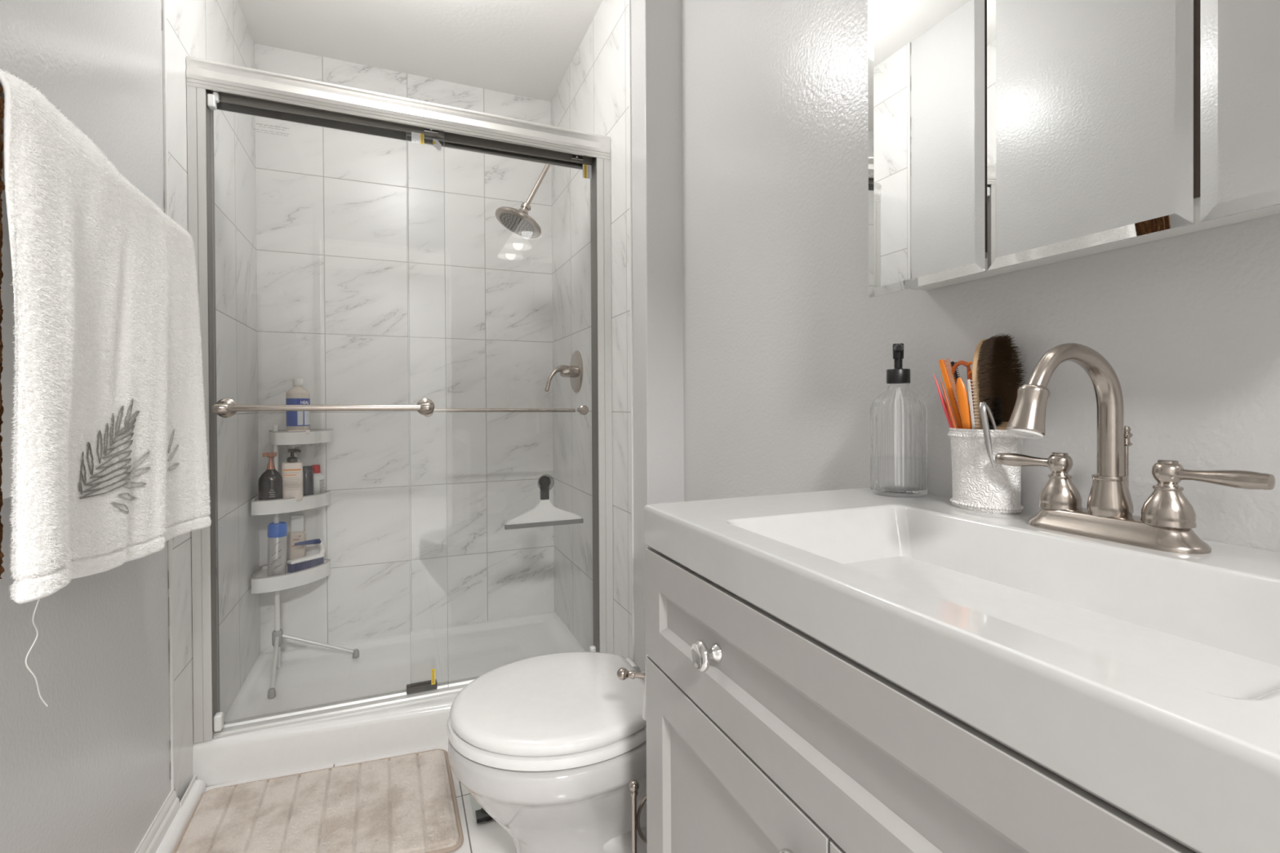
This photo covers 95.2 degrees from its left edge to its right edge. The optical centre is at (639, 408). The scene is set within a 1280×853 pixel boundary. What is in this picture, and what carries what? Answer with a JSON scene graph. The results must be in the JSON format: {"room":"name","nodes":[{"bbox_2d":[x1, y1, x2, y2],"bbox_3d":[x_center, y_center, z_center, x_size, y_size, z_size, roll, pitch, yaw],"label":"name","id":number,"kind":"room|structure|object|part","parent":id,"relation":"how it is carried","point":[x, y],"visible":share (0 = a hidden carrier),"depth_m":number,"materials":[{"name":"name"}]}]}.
{"room":"bathroom","nodes":[
{"label":"bathroom","id":0,"kind":"room"},
{"bbox_2d":[0,0,260,852],"bbox_3d":[-0.901,-0.200,0.750,0.117,2.331,3.320,0,0,-23],"label":"wall","id":1,"kind":"structure","parent":0,"point":[88,771],"depth_m":1.16,"materials":[{"name":"grey paint"}]},
{"bbox_2d":[134,790,179,852],"bbox_3d":[-0.639,0.926,0.303,0.013,0.083,2.284,0,0,-23],"label":"baseboard","id":2,"kind":"structure","parent":1,"relation":"attached to","point":[153,837],"depth_m":1.26,"materials":[{"name":"white wood"}]},
{"bbox_2d":[164,200,170,745],"bbox_3d":[-1.085,-0.270,1.335,0.001,2.246,0.004,0,0,-23],"label":"trim","id":3,"kind":"structure","parent":1,"relation":"attached to","point":[164,200],"depth_m":1.34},
{"bbox_2d":[161,0,175,791],"bbox_3d":[-1.086,-0.243,1.343,0.006,2.249,0.012,0,0,-23],"label":"trim","id":4,"kind":"structure","parent":1,"relation":"attached to","point":[163,2],"depth_m":1.34,"materials":[{"name":"white tile"}]},
{"bbox_2d":[155,779,205,852],"bbox_3d":[-0.644,0.951,0.362,0.023,0.032,2.395,0,0,-23],"label":"trim","id":5,"kind":"structure","parent":1,"relation":"attached to","point":[170,841],"depth_m":1.33,"materials":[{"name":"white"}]},
{"bbox_2d":[179,775,195,808],"bbox_3d":[-1.093,0.940,1.412,0.004,0.045,0.111,0,0,-23],"label":"trim","id":6,"kind":"structure","parent":1,"relation":"attached to","point":[190,786],"depth_m":1.41,"materials":[{"name":"white wood"}]},
{"bbox_3d":[-0.813,-0.347,0.794,0.089,0.052,0.867,0,0,-23],"label":"towel rail","id":7,"kind":"object","parent":1,"relation":"attached to","visible":0},
{"bbox_2d":[0,85,4,578],"bbox_3d":[-0.703,-0.087,0.613,0.032,0.557,0.063,0,0,-23],"label":"hand towel","id":8,"kind":"object","parent":7,"relation":"hanging from","point":[2,101],"visible":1,"depth_m":0.64,"materials":[{"name":"white fabric"}]},
{"bbox_2d":[0,69,211,706],"bbox_3d":[-0.826,-0.013,0.936,0.082,0.767,0.736,-1,0,-25],"label":"bath towel","id":9,"kind":"object","parent":7,"relation":"hanging from","point":[104,445],"visible":1,"depth_m":0.82,"materials":[{"name":"white fabric"}]},
{"bbox_2d":[205,744,517,852],"bbox_3d":[-0.062,1.013,0.558,1.500,0.100,2.510,0,0,-23],"label":"floor","id":10,"kind":"structure","parent":0,"point":[485,837],"depth_m":1.35,"materials":[{"name":"stone"}]},
{"bbox_2d":[173,748,463,852],"bbox_3d":[-0.737,0.952,1.363,0.584,0.018,0.441,0,0,-23],"label":"bath rug","id":11,"kind":"object","parent":10,"relation":"on","point":[406,803],"visible":1,"depth_m":1.37,"materials":[{"name":"beige fabric"}]},
{"bbox_2d":[468,791,493,823],"bbox_3d":[-0.303,0.945,1.516,0.280,0.026,0.280,0,0,-23],"label":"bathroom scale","id":12,"kind":"object","parent":10,"relation":"on","point":[482,815],"visible":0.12,"depth_m":1.35,"materials":[{"name":"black glass"}]},
{"bbox_2d":[446,651,646,852],"bbox_3d":[-0.026,0.609,1.173,0.689,0.698,0.460,0,0,-23],"label":"toilet","id":13,"kind":"object","parent":10,"relation":"on","point":[551,747],"visible":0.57,"depth_m":1.00,"materials":[{"name":"white ceramic"}]},
{"bbox_3d":[-0.167,0.573,1.114,0.383,0.020,0.368,0,0,-23],"label":"seat","id":14,"kind":"part","parent":13,"relation":"part of","materials":[{"name":"white plastic"}]},
{"bbox_3d":[-0.083,0.772,1.150,0.560,0.374,0.372,0,0,-23],"label":"bowl","id":15,"kind":"part","parent":13,"relation":"part of","materials":[{"name":"white ceramic"}]},
{"bbox_3d":[-0.167,0.549,1.113,0.373,0.025,0.358,0,0,-23],"label":"lid","id":16,"kind":"part","parent":13,"relation":"part of","materials":[{"name":"white plastic"}]},
{"bbox_2d":[617,667,646,852],"bbox_3d":[0.063,0.692,0.966,0.155,0.534,0.150,0,1,43],"label":"toilet paper stand","id":17,"kind":"object","parent":10,"relation":"on","point":[623,673],"visible":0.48,"depth_m":0.95,"materials":[{"name":"silver metal"}]},
{"bbox_3d":[0.043,0.441,0.957,0.144,0.019,0.008,0,0,2],"label":"arm","id":18,"kind":"part","parent":17,"relation":"part of","materials":[{"name":"silver metal"}]},
{"bbox_2d":[642,654,648,720],"bbox_3d":[0.056,0.455,0.956,0.103,0.113,0.106,0,0,2],"label":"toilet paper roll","id":19,"kind":"object","parent":17,"relation":"on","point":[644,711],"visible":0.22,"depth_m":0.91,"materials":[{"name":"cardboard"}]},
{"bbox_2d":[644,547,1196,852],"bbox_3d":[0.353,0.578,0.567,0.464,0.764,0.768,0,0,-23],"label":"vanity cabinet","id":20,"kind":"object","parent":10,"relation":"on","point":[762,736],"visible":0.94,"depth_m":0.51,"materials":[{"name":"grey paint"}]},
{"bbox_3d":[0.076,0.277,0.658,0.028,0.034,0.034,0,0,-23],"label":"knob","id":21,"kind":"part","parent":20,"relation":"part of","materials":[{"name":"silver metal"}]},
{"bbox_3d":[0.092,0.606,0.667,0.018,0.500,0.382,0,0,-23],"label":"door","id":22,"kind":"part","parent":20,"relation":"part of","materials":[{"name":"grey paint"}]},
{"bbox_3d":[0.139,0.402,0.509,0.028,0.034,0.034,0,0,-23],"label":"knob","id":23,"kind":"part","parent":20,"relation":"part of","materials":[{"name":"silver metal"}]},
{"bbox_3d":[0.240,0.608,0.311,0.018,0.500,0.382,0,0,-23],"label":"door","id":24,"kind":"part","parent":20,"relation":"part of","materials":[{"name":"grey paint"}]},
{"bbox_2d":[643,487,1279,852],"bbox_3d":[0.359,0.182,0.567,0.446,0.089,0.774,0,0,-23],"label":"countertop","id":25,"kind":"structure","parent":20,"relation":"on","point":[1147,681],"depth_m":0.47,"materials":[{"name":"white ceramic"}]},
{"bbox_2d":[870,343,928,497],"bbox_3d":[0.406,0.016,0.917,0.083,0.236,0.083,0,0,-23],"label":"soap dispenser","id":26,"kind":"object","parent":25,"relation":"on","point":[899,416],"visible":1,"depth_m":0.89,"materials":[{"name":"clear glass"}]},
{"bbox_2d":[947,377,1024,514],"bbox_3d":[0.467,0.046,0.789,0.071,0.177,0.102,0,0,-23],"label":"toothbrush holder","id":27,"kind":"object","parent":25,"relation":"on","point":[977,486],"depth_m":0.76,"materials":[{"name":"white ceramic"}]},
{"bbox_2d":[933,373,952,427],"bbox_3d":[0.440,0.036,0.816,0.005,0.173,0.060,-1,0,-38],"label":"comb tail","id":28,"kind":"object","parent":27,"relation":"in","point":[944,404],"visible":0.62,"depth_m":0.82,"materials":[{"name":"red plastic"}]},
{"bbox_2d":[939,376,957,428],"bbox_3d":[0.440,0.038,0.808,0.005,0.169,0.052,-1,0,-33],"label":"comb tail","id":29,"kind":"object","parent":27,"relation":"in","point":[948,404],"visible":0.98,"depth_m":0.82,"materials":[{"name":"orange plastic"}]},
{"bbox_2d":[938,358,962,428],"bbox_3d":[0.447,0.026,0.815,0.006,0.192,0.057,-1,1,-42],"label":"comb","id":30,"kind":"object","parent":27,"relation":"in","point":[944,371],"visible":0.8,"depth_m":0.82,"materials":[{"name":"orange plastic"}]},
{"bbox_2d":[950,361,959,384],"bbox_3d":[0.462,0.026,0.822,0.004,0.189,0.050,-1,0,-29],"label":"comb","id":31,"kind":"object","parent":27,"relation":"in","point":[952,363],"visible":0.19,"depth_m":0.84,"materials":[{"name":"black plastic"}]},
{"bbox_2d":[951,360,975,422],"bbox_3d":[0.453,0.027,0.801,0.011,0.188,0.054,-1,0,-31],"label":"clip","id":32,"kind":"object","parent":27,"relation":"in","point":[957,364],"visible":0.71,"depth_m":0.80,"materials":[{"name":"orange plastic"}]},
{"bbox_3d":[0.447,0.039,0.793,0.032,0.163,0.010,0,1,45],"label":"brush handle","id":33,"kind":"part","parent":27,"relation":"part of","materials":[{"name":"orange plastic"}]},
{"bbox_2d":[967,379,980,429],"bbox_3d":[0.450,0.041,0.783,0.004,0.160,0.021,-1,0,-32],"label":"comb","id":34,"kind":"object","parent":27,"relation":"in","point":[969,386],"visible":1,"depth_m":0.79,"materials":[{"name":"white plastic"}]},
{"bbox_2d":[979,401,997,467],"bbox_3d":[0.448,0.033,0.750,0.017,0.083,0.027,0,1,43],"label":"tweezers","id":35,"kind":"object","parent":27,"relation":"in","point":[983,406],"visible":1,"depth_m":0.74,"materials":[{"name":"metal"}]},
{"bbox_3d":[0.450,0.022,0.751,0.024,0.062,0.009,0,0,-23],"label":"arm","id":36,"kind":"part","parent":35,"relation":"part of","materials":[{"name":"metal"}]},
{"bbox_2d":[984,396,1002,429],"bbox_3d":[0.461,0.052,0.762,0.019,0.137,0.021,0,0,-23],"label":"brush","id":37,"kind":"object","parent":27,"relation":"in","point":[997,423],"visible":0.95,"depth_m":0.76,"materials":[{"name":"black plastic"}]},
{"bbox_3d":[0.461,0.054,0.763,0.010,0.132,0.008,0,0,22],"label":"stem","id":38,"kind":"part","parent":37,"relation":"part of","materials":[{"name":"silver plastic"}]},
{"bbox_2d":[972,333,1026,430],"bbox_3d":[0.475,0.012,0.777,0.060,0.221,0.050,0,0,-8],"label":"brush","id":39,"kind":"object","parent":27,"relation":"in","point":[993,365],"visible":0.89,"depth_m":0.77,"materials":[{"name":"brown wood"}]},
{"bbox_2d":[995,342,1275,554],"bbox_3d":[0.492,0.034,0.607,0.202,0.204,0.204,0,0,28],"label":"faucet","id":40,"kind":"object","parent":25,"relation":"on","point":[1167,519],"visible":1,"depth_m":0.60,"materials":[{"name":"silver metal"}]},
{"bbox_3d":[0.466,0.063,0.709,0.016,0.016,0.068,0,0,-23],"label":"lever","id":41,"kind":"part","parent":40,"relation":"part of","materials":[{"name":"silver metal"}]},
{"bbox_3d":[0.482,0.082,0.670,0.041,0.063,0.041,0,0,-23],"label":"handle","id":42,"kind":"part","parent":40,"relation":"part of","materials":[{"name":"silver metal"}]},
{"bbox_3d":[0.446,0.009,0.600,0.143,0.152,0.022,0,0,-23],"label":"spout","id":43,"kind":"part","parent":40,"relation":"part of","materials":[{"name":"silver metal"}]},
{"bbox_3d":[0.502,0.124,0.624,0.055,0.024,0.164,0,0,-23],"label":"deck plate","id":44,"kind":"part","parent":40,"relation":"part of","materials":[{"name":"silver metal"}]},
{"bbox_3d":[0.532,0.077,0.639,0.012,0.117,0.012,0,0,-23],"label":"popup rod","id":45,"kind":"part","parent":40,"relation":"part of","materials":[{"name":"silver metal"}]},
{"bbox_3d":[0.521,0.083,0.576,0.041,0.063,0.041,0,0,-23],"label":"handle","id":46,"kind":"part","parent":40,"relation":"part of","materials":[{"name":"silver metal"}]},
{"bbox_3d":[0.537,0.064,0.538,0.016,0.016,0.068,0,0,-23],"label":"lever","id":47,"kind":"part","parent":40,"relation":"part of","materials":[{"name":"silver metal"}]},
{"bbox_2d":[253,43,554,653],"bbox_3d":[-0.919,-0.223,2.422,1.135,2.307,0.008,0,0,-23],"label":"wall","id":48,"kind":"structure","parent":0,"point":[335,257],"depth_m":2.40,"materials":[{"name":"tile"}]},
{"bbox_2d":[237,0,602,102],"bbox_3d":[-0.250,-1.420,0.962,1.540,0.100,3.420,0,0,-23],"label":"ceiling","id":49,"kind":"structure","parent":0,"point":[526,48],"depth_m":2.14,"materials":[{"name":"white paint"}]},
{"bbox_2d":[551,0,684,671],"bbox_3d":[-0.088,-0.214,2.249,0.268,2.331,1.178,0,0,-23],"label":"wall","id":50,"kind":"structure","parent":0,"point":[592,95],"depth_m":1.80,"materials":[{"name":"stone"}]},
{"bbox_2d":[495,164,550,238],"bbox_3d":[-0.390,-0.860,2.212,0.310,0.414,0.182,0,0,-23],"label":"shower fixture","id":51,"kind":"object","parent":50,"relation":"attached to","point":[518,221],"visible":0.82,"depth_m":2.18,"materials":[{"name":"silver metal"}]},
{"bbox_3d":[-0.344,-0.902,2.236,0.205,0.291,0.017,0,0,-23],"label":"arm","id":52,"kind":"part","parent":51,"relation":"part of","materials":[{"name":"silver metal"}]},
{"bbox_2d":[544,350,582,392],"bbox_3d":[-0.309,-0.143,2.260,0.134,0.166,0.166,0,0,-23],"label":"shower valve","id":53,"kind":"object","parent":50,"relation":"attached to","point":[575,371],"visible":1,"depth_m":2.25,"materials":[{"name":"silver metal"}]},
{"bbox_3d":[-0.323,-0.117,2.244,0.101,0.105,0.038,-1,0,-34],"label":"lever","id":54,"kind":"part","parent":53,"relation":"part of","materials":[{"name":"silver metal"}]},
{"bbox_2d":[628,0,634,662],"bbox_3d":[-0.026,-0.211,1.756,0.006,2.331,0.009,0,0,-23],"label":"trim","id":55,"kind":"structure","parent":50,"relation":"attached to","point":[629,1],"depth_m":1.75,"materials":[{"name":"white wood"}]},
{"bbox_2d":[681,0,1279,552],"bbox_3d":[0.602,-0.208,0.750,0.148,2.331,2.162,0,0,-23],"label":"wall","id":56,"kind":"structure","parent":0,"point":[788,353],"depth_m":1.07,"materials":[{"name":"grey paint"}]},
{"bbox_2d":[867,0,1279,297],"bbox_3d":[0.509,-0.464,0.629,0.112,0.594,0.594,0,0,-23],"label":"upper cabinet","id":57,"kind":"object","parent":56,"relation":"attached to","point":[1005,136],"visible":1,"depth_m":0.63,"materials":[{"name":"silver mirror"}]},
{"bbox_3d":[0.382,-0.465,0.796,0.005,0.594,0.190,0,0,-23],"label":"mirror door","id":58,"kind":"part","parent":57,"relation":"part of","materials":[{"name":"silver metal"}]},
{"bbox_3d":[0.458,-0.464,0.614,0.005,0.594,0.198,0,0,-23],"label":"mirror door","id":59,"kind":"part","parent":57,"relation":"part of","materials":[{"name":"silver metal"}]},
{"bbox_3d":[0.536,-0.463,0.426,0.005,0.594,0.198,0,0,-23],"label":"mirror door","id":60,"kind":"part","parent":57,"relation":"part of","materials":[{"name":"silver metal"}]},
{"bbox_3d":[-0.719,1.007,2.137,1.500,0.098,0.910,0,0,-23],"label":"floor","id":61,"kind":"structure","parent":0,"visible":0},
{"bbox_2d":[192,611,585,786],"bbox_3d":[-0.749,0.901,2.036,1.135,0.113,0.844,0,0,-23],"label":"shower tray","id":62,"kind":"object","parent":61,"relation":"on","point":[312,675],"visible":0.7,"depth_m":1.96,"materials":[{"name":"white ceramic"}]},
{"bbox_2d":[251,424,359,698],"bbox_3d":[-1.201,0.500,2.097,0.336,0.884,0.365,0,0,-23],"label":"caddy","id":63,"kind":"object","parent":62,"relation":"on","point":[260,583],"visible":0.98,"depth_m":2.11,"materials":[{"name":"white plastic"}]},
{"bbox_2d":[257,452,282,500],"bbox_3d":[-1.323,0.246,2.093,0.077,0.178,0.058,0,0,-23],"label":"pump bottle","id":64,"kind":"object","parent":63,"relation":"on","point":[270,482],"visible":0.96,"depth_m":2.08,"materials":[{"name":"black plastic"}]},
{"bbox_3d":[-1.259,0.874,2.012,0.012,0.110,0.218,-1,0,-28],"label":"leg","id":65,"kind":"part","parent":63,"relation":"part of","materials":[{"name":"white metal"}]},
{"bbox_2d":[266,521,287,577],"bbox_3d":[-1.301,0.507,2.095,0.064,0.194,0.061,0,0,-23],"label":"spray can","id":66,"kind":"object","parent":63,"relation":"on","point":[277,532],"visible":0.95,"depth_m":2.07,"materials":[{"name":"silver metal"}]},
{"bbox_2d":[251,491,329,515],"bbox_3d":[-1.285,0.348,2.160,0.232,0.047,0.183,0,0,-23],"label":"shelf","id":67,"kind":"object","parent":63,"relation":"attached to","point":[275,507],"depth_m":2.09,"materials":[{"name":"white plastic"}]},
{"bbox_2d":[251,560,330,593],"bbox_3d":[-1.282,0.618,2.157,0.232,0.050,0.193,0,0,-23],"label":"shelf","id":68,"kind":"object","parent":63,"relation":"attached to","point":[260,584],"depth_m":2.10,"materials":[{"name":"white plastic"}]},
{"bbox_2d":[281,448,302,501],"bbox_3d":[-1.265,0.241,2.126,0.066,0.188,0.044,0,0,-23],"label":"pump bottle","id":69,"kind":"object","parent":63,"relation":"on","point":[292,469],"visible":0.97,"depth_m":2.11,"materials":[{"name":"beige plastic"}]},
{"bbox_2d":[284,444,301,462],"bbox_3d":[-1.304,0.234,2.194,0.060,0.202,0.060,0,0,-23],"label":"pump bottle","id":70,"kind":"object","parent":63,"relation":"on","point":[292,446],"visible":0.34,"depth_m":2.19,"materials":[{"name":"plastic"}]},
{"bbox_2d":[288,514,305,559],"bbox_3d":[-1.302,0.504,2.220,0.052,0.196,0.036,0,0,-23],"label":"bottle","id":71,"kind":"object","parent":63,"relation":"on","point":[297,534],"visible":0.77,"depth_m":2.20,"materials":[{"name":"beige plastic"}]},
{"bbox_2d":[285,378,310,431],"bbox_3d":[-1.269,-0.008,2.168,0.077,0.206,0.077,0,0,-23],"label":"soap bottle","id":72,"kind":"object","parent":63,"relation":"on","point":[297,395],"visible":0.84,"depth_m":2.14,"materials":[{"name":"white plastic"}]},
{"bbox_3d":[-1.244,0.029,2.140,0.018,0.064,0.002,-1,1,-41],"label":"label panel","id":73,"kind":"part","parent":72,"relation":"part of","materials":[{"name":"white paper"}]},
{"bbox_3d":[-1.232,0.033,2.164,0.003,0.054,0.029,0,0,7],"label":"label panel","id":74,"kind":"part","parent":72,"relation":"part of","materials":[{"name":"white paper"}]},
{"bbox_2d":[288,430,310,434],"bbox_3d":[-1.237,0.087,2.121,0.070,0.016,0.030,0,0,-23],"label":"soap bar","id":75,"kind":"object","parent":63,"relation":"on","point":[307,432],"visible":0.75,"depth_m":2.12,"materials":[{"name":"white"}]},
{"bbox_2d":[268,430,333,444],"bbox_3d":[-1.264,0.106,2.168,0.212,0.044,0.176,0,0,-23],"label":"shelf","id":76,"kind":"object","parent":63,"relation":"attached to","point":[276,437],"depth_m":2.11,"materials":[{"name":"white plastic"}]},
{"bbox_2d":[286,537,325,573],"bbox_3d":[-1.245,0.546,2.186,0.034,0.106,0.135,0,0,30],"label":"scrub brush","id":77,"kind":"object","parent":63,"relation":"on","point":[302,563],"visible":0.84,"depth_m":2.18,"materials":[{"name":"white plastic"}]},
{"bbox_2d":[302,465,313,496],"bbox_3d":[-1.243,0.274,2.177,0.046,0.120,0.046,0,0,-23],"label":"slim bottle","id":78,"kind":"object","parent":63,"relation":"on","point":[308,473],"visible":0.63,"depth_m":2.16,"materials":[{"name":"black plastic"}]},
{"bbox_2d":[311,464,324,494],"bbox_3d":[-1.240,0.275,2.233,0.062,0.118,0.062,0,0,-23],"label":"bottle","id":79,"kind":"object","parent":63,"relation":"on","point":[318,477],"visible":0.66,"depth_m":2.22,"materials":[{"name":"white plastic"}]},
{"bbox_3d":[-1.193,0.873,2.166,0.239,0.110,0.012,0,0,-23],"label":"leg","id":80,"kind":"part","parent":63,"relation":"part of","materials":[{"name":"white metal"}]},
{"bbox_2d":[186,56,613,743],"bbox_3d":[-0.623,-0.024,1.715,1.135,1.740,0.139,0,0,-25],"label":"shower door","id":81,"kind":"structure","parent":62,"relation":"on","point":[211,86],"depth_m":1.63,"materials":[{"name":"metal"}]},
{"bbox_3d":[-1.066,-0.001,1.492,0.050,0.050,0.068,0,0,-23],"label":"bar post","id":82,"kind":"part","parent":81,"relation":"part of","materials":[{"name":"silver metal"}]},
{"bbox_3d":[-0.845,-0.826,1.621,0.574,0.049,0.010,0,0,-23],"label":"hanger rail","id":83,"kind":"part","parent":81,"relation":"part of","materials":[{"name":"grey metal"}]},
{"bbox_3d":[-0.616,-0.005,1.680,0.050,0.050,0.068,0,0,-23],"label":"bar post","id":84,"kind":"part","parent":81,"relation":"part of","materials":[{"name":"silver metal"}]},
{"bbox_3d":[-0.841,0.014,1.626,0.571,1.639,0.005,0,0,-23],"label":"door panel","id":85,"kind":"part","parent":81,"relation":"part of","materials":[{"name":"clear glass"}]},
{"bbox_3d":[-0.423,-0.829,1.823,0.570,0.049,0.010,0,0,-23],"label":"hanger rail","id":86,"kind":"part","parent":81,"relation":"part of","materials":[{"name":"grey metal"}]},
{"bbox_2d":[504,475,583,529],"bbox_3d":[-0.308,0.296,1.892,0.256,0.170,0.026,0,0,-23],"label":"squeegee","id":87,"kind":"object","parent":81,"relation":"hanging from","point":[544,513],"visible":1,"depth_m":1.89,"materials":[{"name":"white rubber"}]},
{"bbox_3d":[-0.309,0.374,1.895,0.256,0.014,0.014,0,0,-23],"label":"blade","id":88,"kind":"part","parent":87,"relation":"part of","materials":[{"name":"grey rubber"}]},
{"bbox_3d":[-0.309,0.257,1.897,0.038,0.076,0.015,0,0,-23],"label":"handle","id":89,"kind":"part","parent":87,"relation":"part of","materials":[{"name":"black plastic"}]},
{"bbox_3d":[-0.185,0.005,1.916,0.031,0.031,0.013,0,0,-23],"label":"knob","id":90,"kind":"part","parent":81,"relation":"part of","materials":[{"name":"silver metal"}]}
]}

